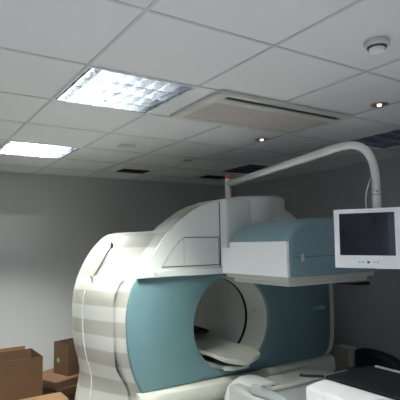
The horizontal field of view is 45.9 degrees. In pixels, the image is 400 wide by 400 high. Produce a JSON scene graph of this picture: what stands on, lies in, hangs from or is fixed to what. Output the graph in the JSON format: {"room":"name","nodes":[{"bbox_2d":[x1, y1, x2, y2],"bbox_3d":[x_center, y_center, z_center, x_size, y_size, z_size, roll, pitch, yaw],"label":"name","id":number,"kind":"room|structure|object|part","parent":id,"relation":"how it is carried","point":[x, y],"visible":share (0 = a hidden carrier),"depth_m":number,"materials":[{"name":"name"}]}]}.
{"room":"radiology room","nodes":[
{"label":"radiology room","id":0,"kind":"room"},
{"bbox_2d":[0,172,234,370],"bbox_3d":[-2.226,0.820,5.153,6.751,2.669,0.120,2,-6,-33],"label":"wall","id":1,"kind":"structure","parent":0,"point":[50,224],"depth_m":5.45,"materials":[{"name":"paint"}]},
{"bbox_2d":[0,0,399,185],"bbox_3d":[-0.268,-0.628,2.239,6.478,0.015,7.115,2,-6,-33],"label":"ceiling tiles","id":2,"kind":"structure","parent":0,"point":[157,46],"depth_m":2.29,"materials":[{"name":"white tile"}]},
{"bbox_2d":[0,141,81,158],"bbox_3d":[-1.405,-0.480,4.093,0.592,0.111,0.592,2,-6,-33],"label":"ceiling light","id":3,"kind":"object","parent":2,"relation":"attached to","point":[17,148],"visible":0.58,"depth_m":4.11,"materials":[{"name":"white plastic"}]},
{"bbox_2d":[53,66,196,113],"bbox_3d":[-0.427,-0.634,2.590,0.592,0.111,0.592,2,-6,-33],"label":"ceiling light","id":4,"kind":"object","parent":2,"relation":"attached to","point":[96,87],"visible":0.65,"depth_m":2.59,"materials":[{"name":"white plastic"}]},
{"bbox_2d":[118,144,136,148],"bbox_3d":[-0.611,-0.449,3.959,0.156,0.010,0.156,2,-6,-33],"label":"ceiling speaker","id":5,"kind":"object","parent":2,"relation":"attached to","point":[125,146],"visible":1,"depth_m":3.94,"materials":[{"name":"grey plastic"}]},
{"bbox_2d":[116,169,149,173],"bbox_3d":[-0.753,-0.323,5.315,0.320,0.008,0.200,2,-6,-33],"label":"ceiling vent","id":6,"kind":"object","parent":2,"relation":"attached to","point":[121,170],"visible":1,"depth_m":5.30,"materials":[{"name":"black metal"}]},
{"bbox_2d":[0,0,399,186],"bbox_3d":[-0.279,-0.633,2.232,6.511,0.034,7.123,2,-6,-33],"label":"ceiling grid","id":7,"kind":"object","parent":2,"relation":"attached to","point":[144,10],"depth_m":2.56,"materials":[{"name":"grey metal"}]},
{"bbox_2d":[199,175,224,178],"bbox_3d":[0.170,-0.285,5.911,0.320,0.008,0.200,2,-6,-33],"label":"ceiling vent","id":8,"kind":"object","parent":2,"relation":"attached to","point":[206,176],"visible":0.88,"depth_m":5.90,"materials":[{"name":"black metal"}]},
{"bbox_2d":[218,164,288,173],"bbox_3d":[0.609,-0.397,5.395,0.592,0.111,0.592,2,-6,-33],"label":"ceiling light","id":9,"kind":"object","parent":2,"relation":"attached to","point":[249,168],"visible":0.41,"depth_m":5.38,"materials":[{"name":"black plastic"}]},
{"bbox_2d":[170,90,351,135],"bbox_3d":[0.399,-0.542,3.071,1.055,0.021,0.584,2,-6,-33],"label":"air conditioner","id":10,"kind":"object","parent":2,"relation":"attached to","point":[222,107],"visible":1,"depth_m":2.99,"materials":[{"name":"beige plastic"}]},
{"bbox_2d":[187,102,326,131],"bbox_3d":[0.387,-0.539,3.109,0.933,0.018,0.358,2,-6,-33],"label":"grille","id":11,"kind":"object","parent":10,"relation":"attached to","point":[215,112],"depth_m":3.08,"materials":[{"name":"white metal"}]},
{"bbox_2d":[255,138,267,140],"bbox_3d":[0.496,-0.482,3.797,0.106,0.012,0.106,2,-6,-33],"label":"recessed light","id":12,"kind":"object","parent":2,"relation":"attached to","point":[257,139],"visible":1,"depth_m":3.79,"materials":[{"name":"metal"}]},
{"bbox_2d":[344,128,399,148],"bbox_3d":[1.587,-0.551,3.892,0.592,0.111,0.592,2,-6,-33],"label":"ceiling light","id":13,"kind":"object","parent":2,"relation":"attached to","point":[383,140],"visible":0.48,"depth_m":3.94,"materials":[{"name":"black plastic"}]},
{"bbox_2d":[363,36,389,54],"bbox_3d":[0.736,-0.633,1.962,0.104,0.051,0.104,2,-6,-33],"label":"smoke detector","id":14,"kind":"object","parent":2,"relation":"attached to","point":[375,45],"visible":1,"depth_m":1.93,"materials":[{"name":"grey plastic"}]},
{"bbox_2d":[370,102,388,107],"bbox_3d":[1.094,-0.576,2.878,0.106,0.012,0.106,2,-6,-33],"label":"recessed light","id":15,"kind":"object","parent":2,"relation":"attached to","point":[378,104],"visible":1,"depth_m":2.87,"materials":[{"name":"metal"}]},
{"bbox_2d":[235,157,399,370],"bbox_3d":[2.525,0.624,3.927,0.120,2.669,7.123,2,-6,-33],"label":"wall","id":16,"kind":"structure","parent":0,"point":[365,316],"depth_m":5.12,"materials":[{"name":"paint"}]},
{"bbox_3d":[-0.234,1.899,2.002,6.751,0.120,7.363,2,-6,-33],"label":"floor","id":17,"kind":"structure","parent":0,"visible":0},
{"bbox_2d":[0,346,42,399],"bbox_3d":[-1.759,1.694,4.070,0.680,0.715,0.404,2,-6,-33],"label":"cardboard box","id":18,"kind":"object","parent":17,"relation":"on","point":[21,369],"visible":0.93,"depth_m":4.03,"materials":[{"name":"brown cardboard"}]},
{"bbox_2d":[20,392,68,399],"bbox_3d":[-1.320,1.853,3.938,0.385,0.360,0.240,2,-6,-33],"label":"cardboard box","id":19,"kind":"object","parent":17,"relation":"on","point":[54,396],"visible":1,"depth_m":4.01,"materials":[{"name":"brown cardboard"}]},
{"bbox_2d":[42,393,75,399],"bbox_3d":[-1.318,1.964,4.605,0.420,0.260,0.440,-5,-7,38],"label":"cardboard box","id":20,"kind":"object","parent":17,"relation":"on","point":[71,396],"visible":0.04,"depth_m":4.42,"materials":[{"name":"brown cardboard"}]},
{"bbox_2d":[42,384,76,395],"bbox_3d":[-1.329,1.799,4.606,0.440,0.068,0.460,-5,-7,38],"label":"cardboard box","id":21,"kind":"object","parent":20,"relation":"on","point":[69,390],"visible":0.16,"depth_m":4.39,"materials":[{"name":"brown cardboard"}]},
{"bbox_2d":[43,368,78,390],"bbox_3d":[-1.357,1.730,4.609,0.440,0.072,0.460,-5,-6,35],"label":"cardboard box","id":22,"kind":"object","parent":21,"relation":"on","point":[51,380],"visible":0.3,"depth_m":4.42,"materials":[{"name":"brown cardboard"}]},
{"bbox_2d":[54,338,78,375],"bbox_3d":[-1.280,1.545,4.661,0.235,0.300,0.222,-5,-7,39],"label":"cardboard box","id":23,"kind":"object","parent":22,"relation":"on","point":[66,363],"visible":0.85,"depth_m":4.56,"materials":[{"name":"brown cardboard"}]},
{"bbox_2d":[72,196,335,399],"bbox_3d":[0.142,1.003,4.232,2.560,2.014,1.354,2,-6,-33],"label":"gantry","id":24,"kind":"object","parent":17,"relation":"on","point":[139,298],"visible":0.85,"depth_m":3.62,"materials":[{"name":"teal plastic"}]},
{"bbox_3d":[-0.851,1.287,3.554,0.081,1.202,0.010,2,-6,-33],"label":"edge trim","id":25,"kind":"part","parent":24,"relation":"part of","materials":[{"name":"beige plastic"}]},
{"bbox_3d":[-0.756,0.472,3.656,0.143,0.208,0.019,3,-7,-37],"label":"lever","id":26,"kind":"part","parent":24,"relation":"part of","materials":[{"name":"grey plastic"}]},
{"bbox_3d":[-0.070,0.396,3.624,0.510,0.212,0.018,2,-6,-33],"label":"inset panel","id":27,"kind":"part","parent":24,"relation":"part of","materials":[{"name":"white plastic"}]},
{"bbox_3d":[0.367,0.283,3.930,1.890,0.530,0.045,2,-6,-33],"label":"arch panel","id":28,"kind":"part","parent":24,"relation":"part of","materials":[{"name":"white plastic"}]},
{"bbox_2d":[194,334,259,370],"bbox_3d":[-0.249,1.675,4.537,0.420,0.785,2.265,2,-6,-33],"label":"pallet","id":29,"kind":"object","parent":24,"relation":"attached to","point":[225,355],"visible":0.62,"depth_m":3.82,"materials":[{"name":"beige plastic"}]},
{"bbox_2d":[194,325,208,333],"bbox_3d":[-0.046,1.224,4.454,0.160,0.060,0.300,2,-6,-33],"label":"cushion","id":30,"kind":"object","parent":29,"relation":"on","point":[197,330],"visible":0.61,"depth_m":4.35,"materials":[{"name":"black rubber"}]},
{"bbox_3d":[0.340,0.994,3.866,2.057,0.798,0.062,2,-6,-33],"label":"teal panel","id":31,"kind":"part","parent":24,"relation":"part of","materials":[{"name":"plastic"}]},
{"bbox_2d":[224,367,347,399],"bbox_3d":[0.785,1.484,3.382,0.870,0.400,1.090,2,-6,-33],"label":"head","id":32,"kind":"object","parent":24,"relation":"attached to","point":[289,385],"visible":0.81,"depth_m":3.41},
{"bbox_3d":[0.403,1.501,3.509,0.366,0.322,0.280,2,-6,-33],"label":"support arm","id":33,"kind":"part","parent":32,"relation":"part of","materials":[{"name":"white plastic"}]},
{"bbox_3d":[0.546,1.284,3.014,0.055,0.060,0.660,2,-6,-33],"label":"rail","id":34,"kind":"part","parent":32,"relation":"part of","materials":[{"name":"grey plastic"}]},
{"bbox_3d":[0.929,1.304,3.171,0.810,0.035,0.490,2,-6,-33],"label":"collimator plate","id":35,"kind":"part","parent":32,"relation":"part of","materials":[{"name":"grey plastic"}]},
{"bbox_3d":[0.803,1.321,3.420,0.810,0.050,0.055,2,-6,-33],"label":"cross rail","id":36,"kind":"part","parent":32,"relation":"part of","materials":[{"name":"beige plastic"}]},
{"bbox_2d":[222,218,376,286],"bbox_3d":[0.687,0.391,3.564,0.907,0.474,0.927,2,-6,-33],"label":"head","id":37,"kind":"object","parent":24,"relation":"attached to","point":[293,252],"visible":0.89,"depth_m":3.15},
{"bbox_3d":[0.364,0.401,3.246,0.020,0.226,0.695,2,-6,-33],"label":"panel","id":38,"kind":"part","parent":37,"relation":"part of","materials":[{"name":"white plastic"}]},
{"bbox_3d":[0.739,0.583,3.492,0.770,0.032,0.590,2,-6,-33],"label":"collimator plate","id":39,"kind":"part","parent":37,"relation":"part of","materials":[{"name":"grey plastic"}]},
{"bbox_3d":[0.737,0.550,3.498,0.850,0.033,0.665,2,-6,-33],"label":"collimator frame","id":40,"kind":"part","parent":37,"relation":"part of","materials":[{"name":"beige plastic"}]},
{"bbox_3d":[1.070,0.583,3.274,0.285,0.026,0.041,1,-6,-21],"label":"handle","id":41,"kind":"part","parent":37,"relation":"part of","materials":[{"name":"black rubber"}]},
{"bbox_2d":[225,141,381,208],"bbox_3d":[0.501,-0.056,3.154,0.194,0.475,1.732,1,-6,-23],"label":"boom stand","id":42,"kind":"object","parent":24,"relation":"attached to","point":[374,169],"visible":0.97,"depth_m":2.50,"materials":[{"name":"white metal"}]},
{"bbox_3d":[0.238,-0.085,3.959,0.054,0.182,0.054,2,-6,-33],"label":"post","id":43,"kind":"part","parent":42,"relation":"part of","materials":[{"name":"white metal"}]},
{"bbox_2d":[334,207,399,268],"bbox_3d":[0.854,0.191,2.355,0.349,0.298,0.085,-5,-6,35],"label":"monitor","id":44,"kind":"object","parent":42,"relation":"hanging from","point":[370,237],"visible":1,"depth_m":2.33,"materials":[{"name":"white plastic"}]},
{"bbox_2d":[334,344,356,370],"bbox_3d":[1.501,1.783,4.823,0.125,0.560,0.200,2,-6,-33],"label":"base cabinet","id":45,"kind":"object","parent":17,"relation":"on","point":[345,354],"visible":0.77,"depth_m":4.79,"materials":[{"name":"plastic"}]},
{"bbox_2d":[299,365,399,399],"bbox_3d":[1.324,1.382,2.115,0.668,0.874,1.831,2,-6,-33],"label":"bed","id":46,"kind":"object","parent":17,"relation":"on","point":[377,382],"visible":1,"depth_m":2.60,"materials":[{"name":"black plastic"}]},
{"bbox_3d":[1.345,1.041,2.106,0.665,0.150,1.735,2,-6,-33],"label":"bed frame","id":47,"kind":"part","parent":46,"relation":"part of","materials":[{"name":"white plastic"}]},
{"bbox_3d":[1.552,0.968,2.224,0.015,0.026,1.695,2,-6,-33],"label":"rail","id":48,"kind":"part","parent":46,"relation":"part of","materials":[{"name":"white plastic"}]},
{"bbox_2d":[334,348,399,371],"bbox_3d":[1.581,1.745,4.456,0.510,0.566,0.476,2,-6,-33],"label":"chair","id":49,"kind":"object","parent":17,"relation":"on","point":[363,356],"visible":0.34,"depth_m":4.55,"materials":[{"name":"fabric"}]},
{"bbox_3d":[1.502,1.678,4.445,0.360,0.100,0.400,2,-6,-33],"label":"seat","id":50,"kind":"part","parent":49,"relation":"part of","materials":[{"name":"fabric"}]},
{"bbox_3d":[1.736,1.692,4.562,0.140,0.446,0.476,2,-6,-33],"label":"backrest","id":51,"kind":"part","parent":49,"relation":"part of","materials":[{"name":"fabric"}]}
]}

